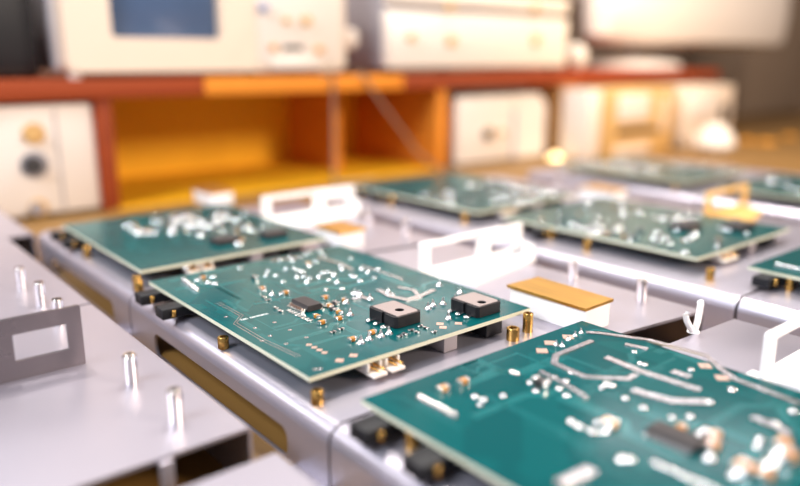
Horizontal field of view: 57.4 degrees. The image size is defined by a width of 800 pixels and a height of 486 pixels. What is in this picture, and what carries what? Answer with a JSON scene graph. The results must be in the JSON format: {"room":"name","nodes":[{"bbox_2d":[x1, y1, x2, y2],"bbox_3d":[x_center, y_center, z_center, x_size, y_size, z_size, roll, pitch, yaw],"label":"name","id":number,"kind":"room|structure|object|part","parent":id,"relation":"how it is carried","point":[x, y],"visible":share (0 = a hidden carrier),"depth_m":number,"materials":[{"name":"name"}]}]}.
{"room":"electronics workshop","nodes":[
{"label":"electronics workshop","id":0,"kind":"room"},
{"bbox_2d":[39,0,691,93],"bbox_3d":[-0.363,-0.569,1.027,4.400,2.409,0.013,-11,18,-38],"label":"wall","id":1,"kind":"structure","parent":0,"point":[596,52],"depth_m":1.74,"materials":[{"name":"brown paint"}]},
{"bbox_2d":[793,72,799,109],"bbox_3d":[2.249,-0.641,1.316,0.013,2.409,2.873,-11,18,-38],"label":"wall","id":2,"kind":"structure","parent":0,"point":[797,104],"depth_m":2.47,"materials":[{"name":"brown paint"}]},
{"bbox_3d":[0.546,0.863,0.246,4.400,0.011,2.871,-11,18,-38],"label":"floor","id":3,"kind":"structure","parent":0,"visible":0},
{"bbox_2d":[11,110,799,485],"bbox_3d":[0.480,0.307,0.904,2.860,0.748,1.553,-11,18,-38],"label":"workbench","id":4,"kind":"object","parent":3,"relation":"on","point":[197,465],"visible":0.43,"depth_m":0.72,"materials":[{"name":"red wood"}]},
{"bbox_2d":[0,211,37,261],"bbox_3d":[-0.406,0.008,0.507,0.243,0.024,0.171,-11,18,-38],"label":"chassis","id":5,"kind":"object","parent":4,"relation":"on","point":[24,239],"visible":0.92,"depth_m":0.53,"materials":[{"name":"metal"}]},
{"bbox_2d":[0,238,90,318],"bbox_3d":[-0.300,0.037,0.368,0.226,0.036,0.181,-11,18,-38],"label":"chassis","id":6,"kind":"object","parent":4,"relation":"on","point":[26,286],"visible":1,"depth_m":0.39,"materials":[{"name":"metal"}]},
{"bbox_2d":[0,100,101,217],"bbox_3d":[-0.437,-0.085,0.713,0.218,0.104,0.216,-11,18,-38],"label":"electronic device","id":7,"kind":"object","parent":4,"relation":"on","point":[49,163],"visible":0.99,"depth_m":0.68,"materials":[{"name":"white metal"}]},
{"bbox_2d":[23,127,40,141],"bbox_3d":[-0.332,-0.098,0.660,0.013,0.013,0.009,-11,18,-38],"label":"socket","id":8,"kind":"object","parent":7,"relation":"attached to","point":[30,134],"depth_m":0.66,"materials":[{"name":"brown ceramic"}]},
{"bbox_3d":[-0.334,-0.070,0.665,0.016,0.016,0.009,-11,18,-38],"label":"knob","id":9,"kind":"part","parent":7,"relation":"part of","materials":[{"name":"grey plastic"}]},
{"bbox_2d":[30,202,43,214],"bbox_3d":[-0.335,-0.032,0.674,0.011,0.011,0.009,-11,18,-38],"label":"socket","id":10,"kind":"object","parent":7,"relation":"attached to","point":[36,208],"depth_m":0.67,"materials":[{"name":"grey plastic"}]},
{"bbox_2d":[0,297,253,485],"bbox_3d":[-0.185,0.071,0.233,0.226,0.036,0.178,-11,18,-38],"label":"chassis","id":11,"kind":"object","parent":4,"relation":"on","point":[124,410],"visible":0.95,"depth_m":0.25,"materials":[{"name":"metal"}]},
{"bbox_2d":[0,305,85,384],"bbox_3d":[-0.151,0.040,0.278,0.056,0.025,0.009,-11,18,-38],"label":"plate","id":12,"kind":"object","parent":11,"relation":"on","point":[11,370],"visible":1,"depth_m":0.28,"materials":[{"name":"metal"}]},
{"bbox_2d":[38,185,437,335],"bbox_3d":[-0.112,-0.004,0.511,0.230,0.045,0.201,-11,18,-38],"label":"chassis","id":13,"kind":"object","parent":4,"relation":"on","point":[104,273],"depth_m":0.49,"materials":[{"name":"metal"}]},
{"bbox_2d":[50,204,325,273],"bbox_3d":[-0.142,-0.004,0.480,0.130,0.012,0.150,-11,18,-38],"label":"circuit board","id":14,"kind":"object","parent":13,"relation":"on","point":[194,238],"visible":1,"depth_m":0.47,"materials":[{"name":"green plastic"}]},
{"bbox_2d":[191,184,234,205],"bbox_3d":[-0.159,-0.040,0.623,0.022,0.013,0.040,-11,18,-38],"label":"box","id":15,"kind":"object","parent":13,"relation":"on","point":[208,195],"visible":0.9,"depth_m":0.61,"materials":[{"name":"white"}]},
{"bbox_3d":[-0.159,-0.046,0.622,0.022,0.001,0.040,-11,18,-38],"label":"lid","id":16,"kind":"part","parent":15,"relation":"part of","materials":[{"name":"gold metal"}]},
{"bbox_3d":[-0.062,-0.029,0.561,0.085,0.021,0.037,-11,18,-38],"label":"bracket","id":17,"kind":"part","parent":13,"relation":"part of","materials":[{"name":"white metal"}]},
{"bbox_2d":[314,221,366,248],"bbox_3d":[-0.039,-0.005,0.481,0.022,0.013,0.030,-11,18,-38],"label":"box","id":18,"kind":"object","parent":13,"relation":"on","point":[349,235],"visible":0.89,"depth_m":0.47,"materials":[{"name":"white plastic"}]},
{"bbox_3d":[-0.039,-0.010,0.480,0.022,0.001,0.030,-11,18,-38],"label":"lid","id":19,"kind":"part","parent":18,"relation":"part of","materials":[{"name":"gold metal"}]},
{"bbox_2d":[159,453,317,485],"bbox_3d":[-0.072,0.110,0.101,0.225,0.024,0.202,-11,18,-38],"label":"chassis","id":20,"kind":"object","parent":4,"relation":"on","point":[273,469],"visible":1,"depth_m":0.22,"materials":[{"name":"metal"}]},
{"bbox_2d":[0,68,719,210],"bbox_3d":[-0.103,-0.182,1.056,1.551,0.126,0.352,-11,18,-38],"label":"shelf","id":21,"kind":"object","parent":4,"relation":"on","point":[159,136],"visible":0.82,"depth_m":0.96,"materials":[{"name":"red wood"}]},
{"bbox_2d":[0,0,39,78],"bbox_3d":[-0.496,-0.214,0.676,0.242,0.121,0.212,-11,18,-38],"label":"supplies","id":22,"kind":"object","parent":21,"relation":"on","point":[18,47],"visible":1,"depth_m":0.67,"materials":[{"name":"grey plastic"}]},
{"bbox_3d":[-0.351,-0.105,0.786,0.016,0.108,0.220,-11,18,-38],"label":"post","id":23,"kind":"part","parent":21,"relation":"part of","materials":[{"name":"red wood"}]},
{"bbox_2d":[20,0,345,78],"bbox_3d":[-0.249,-0.272,0.815,0.307,0.165,0.231,-11,18,-38],"label":"oscilloscope","id":24,"kind":"object","parent":21,"relation":"on","point":[74,37],"visible":0.93,"depth_m":0.73,"materials":[{"name":"white plastic"}]},
{"bbox_3d":[-0.142,-0.245,0.763,0.009,0.009,0.008,-11,18,-38],"label":"knob","id":25,"kind":"part","parent":24,"relation":"part of","materials":[{"name":"blue plastic"}]},
{"bbox_3d":[-0.134,-0.208,0.779,0.007,0.007,0.008,-11,18,-38],"label":"knob","id":26,"kind":"part","parent":24,"relation":"part of","materials":[{"name":"orange plastic"}]},
{"bbox_3d":[-0.121,-0.238,0.783,0.007,0.007,0.008,-11,18,-38],"label":"knob","id":27,"kind":"part","parent":24,"relation":"part of","materials":[{"name":"brown ceramic"}]},
{"bbox_3d":[-0.108,-0.269,0.794,0.106,0.147,0.004,-11,18,-38],"label":"control panel","id":28,"kind":"part","parent":24,"relation":"part of","materials":[{"name":"beige plastic"}]},
{"bbox_3d":[-0.102,-0.242,0.798,0.010,0.010,0.008,-11,18,-38],"label":"knob","id":29,"kind":"part","parent":24,"relation":"part of","materials":[{"name":"brown ceramic"}]},
{"bbox_3d":[-0.089,-0.215,0.815,0.008,0.008,0.008,-11,18,-38],"label":"knob","id":30,"kind":"part","parent":24,"relation":"part of","materials":[{"name":"orange plastic"}]},
{"bbox_3d":[-0.230,-0.154,0.982,0.445,0.108,0.007,-11,18,-38],"label":"panel","id":31,"kind":"part","parent":21,"relation":"part of","materials":[{"name":"orange wood"}]},
{"bbox_3d":[-0.175,-0.084,0.918,0.429,0.002,0.186,-11,18,-38],"label":"panel","id":32,"kind":"part","parent":21,"relation":"part of","materials":[{"name":"orange wood"}]},
{"bbox_2d":[326,72,374,184],"bbox_3d":[-0.061,-0.129,0.864,0.065,0.143,0.025,-1,14,-6],"label":"cable","id":33,"kind":"object","parent":21,"relation":"hanging from","point":[327,73],"visible":0.89,"depth_m":0.85,"materials":[{"name":"brown rubber"}]},
{"bbox_2d":[345,29,357,73],"bbox_3d":[-0.057,-0.229,0.875,0.021,0.053,0.032,9,16,31],"label":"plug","id":34,"kind":"object","parent":21,"relation":"on","point":[351,36],"visible":0.8,"depth_m":0.86,"materials":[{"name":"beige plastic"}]},
{"bbox_3d":[-0.014,-0.172,1.055,0.016,0.108,0.220,-11,18,-38],"label":"post","id":35,"kind":"part","parent":21,"relation":"part of","materials":[{"name":"orange wood"}]},
{"bbox_2d":[347,71,461,170],"bbox_3d":[0.009,-0.154,0.938,0.164,0.130,0.036,-11,18,-38],"label":"cable","id":36,"kind":"object","parent":21,"relation":"hanging from","point":[363,75],"visible":1,"depth_m":0.91,"materials":[{"name":"brown rubber"}]},
{"bbox_2d":[286,0,568,73],"bbox_3d":[0.032,-0.306,1.082,0.345,0.102,0.284,-11,18,-38],"label":"instrument","id":37,"kind":"object","parent":21,"relation":"on","point":[392,34],"visible":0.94,"depth_m":0.95,"materials":[{"name":"white plastic"}]},
{"bbox_3d":[0.014,-0.252,0.896,0.010,0.010,0.007,-11,18,-38],"label":"knob","id":38,"kind":"part","parent":37,"relation":"part of","materials":[{"name":"brown ceramic"}]},
{"bbox_3d":[0.064,-0.299,0.927,0.011,0.011,0.007,-11,18,-38],"label":"knob","id":39,"kind":"part","parent":37,"relation":"part of","materials":[{"name":"brown plastic"}]},
{"bbox_3d":[0.067,-0.259,0.939,0.013,0.013,0.007,-11,18,-38],"label":"knob","id":40,"kind":"part","parent":37,"relation":"part of","materials":[{"name":"brown ceramic"}]},
{"bbox_3d":[0.114,-0.273,0.988,0.345,0.069,0.012,-11,18,-38],"label":"panel","id":41,"kind":"part","parent":37,"relation":"part of","materials":[{"name":"beige plastic"}]},
{"bbox_3d":[0.114,-0.322,0.976,0.345,0.020,0.012,-11,18,-38],"label":"panel","id":42,"kind":"part","parent":37,"relation":"part of","materials":[{"name":"beige plastic"}]},
{"bbox_3d":[0.191,-0.329,1.027,0.011,0.011,0.007,-11,18,-38],"label":"knob","id":43,"kind":"part","parent":37,"relation":"part of","materials":[{"name":"brown plastic"}]},
{"bbox_3d":[0.195,-0.289,1.040,0.014,0.014,0.007,-11,18,-38],"label":"knob","id":44,"kind":"part","parent":37,"relation":"part of","materials":[{"name":"brown plastic"}]},
{"bbox_3d":[0.241,-0.199,1.162,0.043,0.108,0.066,-11,18,-38],"label":"post","id":45,"kind":"part","parent":21,"relation":"part of","materials":[{"name":"beige wood"}]},
{"bbox_2d":[566,43,587,70],"bbox_3d":[0.275,-0.291,1.144,0.037,0.042,0.037,-11,18,-38],"label":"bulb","id":46,"kind":"object","parent":21,"relation":"on","point":[576,54],"visible":0.87,"depth_m":1.13,"materials":[{"name":"beige plastic"}]},
{"bbox_2d":[583,0,789,69],"bbox_3d":[0.611,-0.471,1.492,0.725,0.222,0.179,-11,18,-38],"label":"monitor","id":47,"kind":"object","parent":21,"relation":"on","point":[629,23],"visible":0.99,"depth_m":1.34,"materials":[{"name":"beige plastic"}]},
{"bbox_3d":[0.459,-0.404,1.398,0.045,0.111,0.060,1,14,6],"label":"arm","id":48,"kind":"part","parent":47,"relation":"part of","materials":[{"name":"grey plastic"}]},
{"bbox_3d":[0.609,-0.492,1.489,0.725,0.180,0.174,-11,18,-38],"label":"lamp shade","id":49,"kind":"part","parent":47,"relation":"part of","materials":[{"name":"beige plastic"}]},
{"bbox_2d":[130,222,704,485],"bbox_3d":[0.005,0.031,0.372,0.228,0.045,0.205,-11,18,-38],"label":"chassis","id":50,"kind":"object","parent":4,"relation":"on","point":[310,413],"depth_m":0.33,"materials":[{"name":"metal"}]},
{"bbox_2d":[135,245,529,381],"bbox_3d":[-0.041,0.026,0.355,0.130,0.014,0.169,-11,18,-38],"label":"circuit board","id":51,"kind":"object","parent":50,"relation":"on","point":[317,314],"visible":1,"depth_m":0.33,"materials":[{"name":"green plastic"}]},
{"bbox_3d":[0.043,0.004,0.433,0.085,0.021,0.002,-11,18,-38],"label":"window plate","id":52,"kind":"part","parent":50,"relation":"part of","materials":[{"name":"white metal"}]},
{"bbox_3d":[0.051,0.006,0.424,0.085,0.021,0.037,-11,18,-38],"label":"bracket","id":53,"kind":"part","parent":50,"relation":"part of","materials":[{"name":"white metal"}]},
{"bbox_2d":[507,277,613,326],"bbox_3d":[0.075,0.029,0.347,0.022,0.013,0.046,-11,18,-38],"label":"box","id":54,"kind":"object","parent":50,"relation":"on","point":[556,303],"visible":0.82,"depth_m":0.34,"materials":[{"name":"white"}]},
{"bbox_2d":[325,175,655,248],"bbox_3d":[0.074,-0.033,0.646,0.217,0.035,0.204,-11,18,-38],"label":"chassis","id":55,"kind":"object","parent":4,"relation":"on","point":[431,220],"visible":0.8,"depth_m":0.59,"materials":[{"name":"metal"}]},
{"bbox_2d":[355,173,576,216],"bbox_3d":[0.052,-0.043,0.636,0.130,0.012,0.159,-11,18,-38],"label":"circuit board","id":56,"kind":"object","parent":55,"relation":"on","point":[471,194],"visible":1,"depth_m":0.62,"materials":[{"name":"green plastic"}]},
{"bbox_2d":[578,183,628,200],"bbox_3d":[0.175,-0.042,0.632,0.022,0.013,0.037,-11,18,-38],"label":"box","id":57,"kind":"object","parent":55,"relation":"on","point":[592,190],"visible":0.78,"depth_m":0.62,"materials":[{"name":"white"}]},
{"bbox_3d":[0.175,-0.048,0.630,0.022,0.001,0.037,-11,18,-38],"label":"lid","id":58,"kind":"part","parent":57,"relation":"part of","materials":[{"name":"gold metal"}]},
{"bbox_2d":[446,91,546,164],"bbox_3d":[0.090,-0.183,1.124,0.192,0.095,0.210,-11,18,-38],"label":"electronic device","id":59,"kind":"object","parent":4,"relation":"on","point":[480,126],"visible":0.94,"depth_m":1.04,"materials":[{"name":"beige plastic"}]},
{"bbox_3d":[0.116,-0.161,1.034,0.115,0.092,0.014,-11,18,-38],"label":"panel","id":60,"kind":"part","parent":59,"relation":"part of","materials":[{"name":"beige plastic"}]},
{"bbox_3d":[0.124,-0.153,1.027,0.013,0.013,0.010,-11,18,-38],"label":"knob","id":61,"kind":"part","parent":59,"relation":"part of","materials":[{"name":"grey plastic"}]},
{"bbox_3d":[0.191,-0.177,1.097,0.073,0.092,0.011,-11,18,-38],"label":"panel","id":62,"kind":"part","parent":59,"relation":"part of","materials":[{"name":"beige plastic"}]},
{"bbox_2d":[548,154,561,158],"bbox_3d":[0.233,-0.125,1.101,0.023,0.020,0.024,-11,18,-38],"label":"lamp","id":63,"kind":"object","parent":4,"relation":"on","point":[552,156],"visible":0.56,"depth_m":1.09,"materials":[{"name":"yellow plastic"}]},
{"bbox_2d":[330,316,799,485],"bbox_3d":[0.126,0.065,0.236,0.236,0.045,0.200,-11,18,-38],"label":"chassis","id":64,"kind":"object","parent":4,"relation":"on","point":[737,345],"depth_m":0.27,"materials":[{"name":"metal"}]},
{"bbox_2d":[349,321,799,485],"bbox_3d":[0.080,0.060,0.223,0.136,0.010,0.153,-11,18,-38],"label":"circuit board","id":65,"kind":"object","parent":64,"relation":"on","point":[581,403],"visible":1,"depth_m":0.23,"materials":[{"name":"green plastic"}]},
{"bbox_2d":[682,300,703,333],"bbox_3d":[0.132,0.034,0.327,0.013,0.014,0.006,-11,18,-38],"label":"clip","id":66,"kind":"object","parent":64,"relation":"on","point":[692,329],"visible":1,"depth_m":0.33,"materials":[{"name":"white plastic"}]},
{"bbox_3d":[0.176,0.039,0.290,0.085,0.021,0.037,-11,18,-38],"label":"bracket","id":67,"kind":"part","parent":64,"relation":"part of","materials":[{"name":"white metal"}]},
{"bbox_3d":[0.168,0.037,0.299,0.085,0.021,0.002,-11,18,-38],"label":"window plate","id":68,"kind":"part","parent":64,"relation":"part of","materials":[{"name":"white metal"}]},
{"bbox_2d":[560,89,601,158],"bbox_3d":[0.276,-0.180,1.102,0.042,0.101,0.050,-11,18,-38],"label":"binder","id":69,"kind":"object","parent":4,"relation":"on","point":[581,108],"visible":0.95,"depth_m":1.08,"materials":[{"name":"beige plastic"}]},
{"bbox_2d":[575,85,675,157],"bbox_3d":[0.356,-0.194,1.155,0.176,0.102,0.075,-11,18,-38],"label":"electronic device","id":70,"kind":"object","parent":4,"relation":"on","point":[638,119],"visible":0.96,"depth_m":1.12,"materials":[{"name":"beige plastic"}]},
{"bbox_3d":[0.356,-0.145,1.124,0.094,0.014,0.003,-11,18,-38],"label":"label panel","id":71,"kind":"part","parent":70,"relation":"part of","materials":[{"name":"beige plastic"}]},
{"bbox_3d":[0.354,-0.205,1.104,0.081,0.040,0.006,-11,18,-38],"label":"plate","id":72,"kind":"part","parent":70,"relation":"part of","materials":[{"name":"beige plastic"}]},
{"bbox_2d":[490,183,799,330],"bbox_3d":[0.207,-0.004,0.511,0.246,0.045,0.196,-11,18,-38],"label":"chassis","id":73,"kind":"object","parent":4,"relation":"on","point":[683,281],"depth_m":0.44,"materials":[{"name":"metal"}]},
{"bbox_2d":[500,196,788,262],"bbox_3d":[0.166,-0.011,0.507,0.130,0.012,0.155,-11,18,-38],"label":"circuit board","id":74,"kind":"object","parent":73,"relation":"on","point":[678,233],"visible":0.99,"depth_m":0.49,"materials":[{"name":"green plastic"}]},
{"bbox_3d":[0.261,-0.034,0.583,0.066,0.021,0.002,-11,18,-38],"label":"window plate","id":75,"kind":"part","parent":73,"relation":"part of","materials":[{"name":"yellow"}]},
{"bbox_3d":[0.268,-0.032,0.573,0.066,0.021,0.037,-11,18,-38],"label":"bracket","id":76,"kind":"part","parent":73,"relation":"part of","materials":[{"name":"metal"}]},
{"bbox_2d":[527,157,799,207],"bbox_3d":[0.284,-0.066,0.790,0.217,0.031,0.209,-11,18,-38],"label":"chassis","id":77,"kind":"object","parent":4,"relation":"on","point":[688,195],"visible":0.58,"depth_m":0.74,"materials":[{"name":"metal"}]},
{"bbox_2d":[556,156,746,183],"bbox_3d":[0.263,-0.080,0.771,0.119,0.004,0.152,-11,18,-38],"label":"circuit board","id":78,"kind":"object","parent":77,"relation":"on","point":[676,172],"visible":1,"depth_m":0.76,"materials":[{"name":"green plastic"}]},
{"bbox_2d":[651,84,733,148],"bbox_3d":[0.507,-0.224,1.276,0.166,0.101,0.075,-11,18,-38],"label":"supplies","id":79,"kind":"object","parent":4,"relation":"on","point":[696,106],"visible":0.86,"depth_m":1.23,"materials":[{"name":"beige plastic"}]},
{"bbox_3d":[0.506,-0.232,1.227,0.090,0.040,0.006,-11,18,-38],"label":"plate","id":80,"kind":"part","parent":79,"relation":"part of","materials":[{"name":"beige plastic"}]},
{"bbox_3d":[0.567,-0.226,1.281,0.021,0.034,0.005,-11,18,-38],"label":"knob","id":81,"kind":"part","parent":79,"relation":"part of","materials":[{"name":"grey plastic"}]},
{"bbox_2d":[693,123,735,153],"bbox_3d":[0.500,-0.167,1.160,0.064,0.046,0.064,-11,18,-38],"label":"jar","id":82,"kind":"object","parent":4,"relation":"on","point":[715,138],"visible":1,"depth_m":1.14,"materials":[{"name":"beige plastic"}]},
{"bbox_2d":[689,0,799,115],"bbox_3d":[0.969,-0.531,2.032,0.330,0.330,0.154,-11,18,-38],"label":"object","id":83,"kind":"object","parent":4,"relation":"on","point":[764,80],"visible":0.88,"depth_m":1.97,"materials":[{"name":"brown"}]},
{"bbox_3d":[1.016,-0.518,1.977,0.319,0.317,0.007,-11,18,-38],"label":"door","id":84,"kind":"part","parent":83,"relation":"part of","materials":[{"name":"brown wood"}]},
{"bbox_2d":[739,137,753,143],"bbox_3d":[0.615,-0.183,1.298,0.025,0.010,0.025,-11,18,-38],"label":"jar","id":85,"kind":"object","parent":4,"relation":"on","point":[747,140],"visible":1,"depth_m":1.29,"materials":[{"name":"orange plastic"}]},
{"bbox_2d":[698,191,799,224],"bbox_3d":[0.409,-0.029,0.642,0.217,0.031,0.202,-11,18,-38],"label":"chassis","id":86,"kind":"object","parent":4,"relation":"on","point":[775,208],"visible":0.36,"depth_m":0.63,"materials":[{"name":"metal"}]},
{"bbox_2d":[718,174,799,199],"bbox_3d":[0.380,-0.046,0.634,0.119,0.005,0.154,-11,18,-38],"label":"circuit board","id":87,"kind":"object","parent":86,"relation":"on","point":[778,185],"visible":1,"depth_m":0.66,"materials":[{"name":"green plastic"}]},
{"bbox_2d":[754,139,778,144],"bbox_3d":[0.640,-0.177,1.276,0.038,0.010,0.038,-11,18,-38],"label":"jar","id":88,"kind":"object","parent":4,"relation":"on","point":[760,141],"visible":1,"depth_m":1.26,"materials":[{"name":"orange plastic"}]},
{"bbox_2d":[736,278,799,336],"bbox_3d":[0.310,0.039,0.368,0.217,0.031,0.187,-11,18,-38],"label":"chassis","id":89,"kind":"object","parent":4,"relation":"on","point":[772,307],"visible":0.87,"depth_m":0.37,"materials":[{"name":"metal"}]},
{"bbox_2d":[747,248,799,288],"bbox_3d":[0.282,0.021,0.378,0.130,0.010,0.155,-11,18,-38],"label":"circuit board","id":90,"kind":"object","parent":89,"relation":"on","point":[775,270],"visible":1,"depth_m":0.40,"materials":[{"name":"green plastic"}]}
]}

